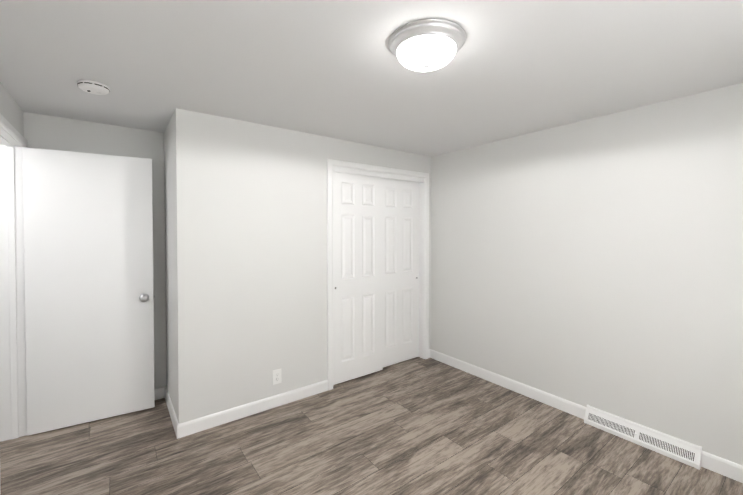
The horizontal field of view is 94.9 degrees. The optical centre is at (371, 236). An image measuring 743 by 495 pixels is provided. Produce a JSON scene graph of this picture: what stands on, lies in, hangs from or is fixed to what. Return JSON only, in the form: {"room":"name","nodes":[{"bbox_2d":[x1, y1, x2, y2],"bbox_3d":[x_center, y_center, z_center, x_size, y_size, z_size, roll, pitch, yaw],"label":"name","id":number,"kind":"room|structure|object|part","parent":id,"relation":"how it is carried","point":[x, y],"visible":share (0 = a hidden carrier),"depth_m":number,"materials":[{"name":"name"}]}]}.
{"room":"empty bedroom","nodes":[
{"label":"empty bedroom","id":0,"kind":"room"},
{"bbox_2d":[0,82,22,135],"bbox_3d":[-2.268,-0.762,2.046,0.120,0.241,0.798,-1,1,-37],"label":"wall","id":1,"kind":"structure","parent":0,"point":[10,111],"depth_m":2.13,"materials":[{"name":"white paint"}]},
{"bbox_2d":[0,114,26,494],"bbox_3d":[-2.266,0.366,2.062,0.154,2.102,0.878,-1,1,-37],"label":"door frame","id":2,"kind":"structure","parent":1,"relation":"attached to","point":[13,354],"depth_m":2.36,"materials":[{"name":"white wood"}]},
{"bbox_2d":[22,147,154,435],"bbox_3d":[-2.105,0.388,2.589,0.778,2.022,0.158,-1,1,-31],"label":"bedroom door","id":3,"kind":"structure","parent":2,"relation":"attached to","point":[88,279],"depth_m":2.55,"materials":[{"name":"white wood"}]},
{"bbox_2d":[22,111,165,388],"bbox_3d":[-1.667,0.251,3.112,4.694,2.300,0.158,-1,1,-37],"label":"wall","id":4,"kind":"structure","parent":0,"point":[41,131],"depth_m":2.82,"materials":[{"name":"white paint"}]},
{"bbox_2d":[155,386,164,399],"bbox_3d":[-2.140,1.360,2.714,0.847,0.095,0.013,-1,1,-37],"label":"baseboard","id":5,"kind":"structure","parent":4,"relation":"attached to","point":[160,393],"depth_m":2.94,"materials":[{"name":"white wood"}]},
{"bbox_2d":[164,113,175,413],"bbox_3d":[-1.563,0.257,2.751,0.115,2.300,0.620,-1,1,-37],"label":"wall","id":6,"kind":"structure","parent":0,"point":[170,258],"depth_m":2.68,"materials":[{"name":"white paint"}]},
{"bbox_2d":[165,386,178,436],"bbox_3d":[-1.575,1.360,2.679,0.013,0.095,0.748,-1,1,-37],"label":"baseboard","id":7,"kind":"structure","parent":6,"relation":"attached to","point":[175,423],"depth_m":2.61,"materials":[{"name":"white wood"}]},
{"bbox_2d":[174,108,425,423],"bbox_3d":[-0.406,0.250,3.161,2.456,2.300,0.115,-1,1,-37],"label":"wall","id":8,"kind":"structure","parent":0,"point":[250,199],"depth_m":2.67,"materials":[{"name":"white paint"}]},
{"bbox_2d":[177,380,327,438],"bbox_3d":[-0.879,1.359,2.742,1.202,0.095,0.013,-1,1,-37],"label":"baseboard","id":9,"kind":"structure","parent":8,"relation":"attached to","point":[187,428],"depth_m":2.67,"materials":[{"name":"white wood"}]},
{"bbox_2d":[273,369,280,384],"bbox_3d":[-0.780,1.161,2.817,0.076,0.120,0.008,-1,1,-37],"label":"duplex electrical outlet","id":10,"kind":"object","parent":8,"relation":"attached to","point":[277,376],"visible":1,"depth_m":2.81,"materials":[{"name":"white plastic"}]},
{"bbox_2d":[333,172,382,384],"bbox_3d":[-0.135,0.373,3.349,0.605,2.024,0.035,-1,1,-37],"label":"closet door","id":11,"kind":"structure","parent":8,"relation":"in","point":[357,276],"depth_m":3.33,"materials":[{"name":"white wood"}]},
{"bbox_2d":[327,159,428,389],"bbox_3d":[0.086,0.365,3.533,1.224,2.059,0.117,-1,1,-37],"label":"door frame","id":12,"kind":"structure","parent":8,"relation":"attached to","point":[421,268],"depth_m":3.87,"materials":[{"name":"white wood"}]},
{"bbox_2d":[333,167,423,182],"bbox_3d":[0.086,-0.623,3.517,1.186,0.045,0.106,-1,1,-37],"label":"trim","id":13,"kind":"structure","parent":8,"relation":"attached to","point":[367,173],"depth_m":3.42,"materials":[{"name":"white wood"}]},
{"bbox_2d":[383,178,419,366],"bbox_3d":[0.296,0.367,3.727,0.605,2.024,0.035,-1,1,-37],"label":"closet door","id":14,"kind":"structure","parent":8,"relation":"in","point":[401,204],"depth_m":3.73,"materials":[{"name":"white wood"}]},
{"bbox_2d":[0,357,742,494],"bbox_3d":[-0.394,1.477,1.454,4.914,0.100,4.367,-1,1,-37],"label":"floor","id":15,"kind":"structure","parent":0,"point":[419,426],"depth_m":2.23,"materials":[{"name":"brown wood"}]},
{"bbox_2d":[0,0,742,155],"bbox_3d":[-0.394,-0.923,1.417,4.914,0.100,4.367,-1,1,-37],"label":"ceiling","id":16,"kind":"structure","parent":0,"point":[336,69],"depth_m":1.73,"materials":[{"name":"white paint"}]},
{"bbox_2d":[77,80,109,94],"bbox_3d":[-1.622,-0.862,1.992,0.150,0.039,0.150,-1,1,-37],"label":"smoke detector","id":17,"kind":"object","parent":16,"relation":"attached to","point":[93,87],"visible":1,"depth_m":1.96,"materials":[{"name":"white plastic"}]},
{"bbox_2d":[388,19,465,71],"bbox_3d":[0.246,-0.811,1.537,0.345,0.127,0.345,-1,1,-37],"label":"ceiling light","id":18,"kind":"object","parent":16,"relation":"attached to","point":[424,45],"visible":0.98,"depth_m":1.45,"materials":[{"name":"white glass"}]},
{"bbox_3d":[0.246,-0.802,1.538,0.264,0.068,0.264,-1,1,-37],"label":"glass","id":19,"kind":"part","parent":18,"relation":"part of","materials":[{"name":"white glass"}]},
{"bbox_2d":[426,156,430,348],"bbox_3d":[0.608,0.238,3.923,0.082,2.300,0.115,-1,1,-37],"label":"wall","id":20,"kind":"structure","parent":0,"point":[428,164],"depth_m":3.89,"materials":[{"name":"white paint"}]},
{"bbox_2d":[430,83,742,465],"bbox_3d":[1.522,0.255,2.876,0.120,2.300,4.367,-1,1,-37],"label":"wall","id":21,"kind":"structure","parent":0,"point":[596,262],"depth_m":2.48,"materials":[{"name":"white paint"}]},
{"bbox_2d":[430,349,585,418],"bbox_3d":[1.162,1.351,3.261,0.013,0.095,1.636,-1,1,-37],"label":"baseboard","id":22,"kind":"structure","parent":21,"relation":"attached to","point":[567,406],"depth_m":3.07,"materials":[{"name":"white wood"}]},
{"bbox_2d":[584,405,701,469],"bbox_3d":[1.823,1.353,2.340,0.064,0.119,0.637,-1,1,-37],"label":"air vent","id":23,"kind":"object","parent":21,"relation":"in","point":[680,450],"visible":1,"depth_m":2.29,"materials":[{"name":"white metal"}]},
{"bbox_2d":[701,451,742,482],"bbox_3d":[2.371,1.376,1.654,0.013,0.095,1.125,-1,1,-37],"label":"baseboard","id":24,"kind":"structure","parent":21,"relation":"attached to","point":[723,467],"depth_m":2.02,"materials":[{"name":"white wood"}]}
]}

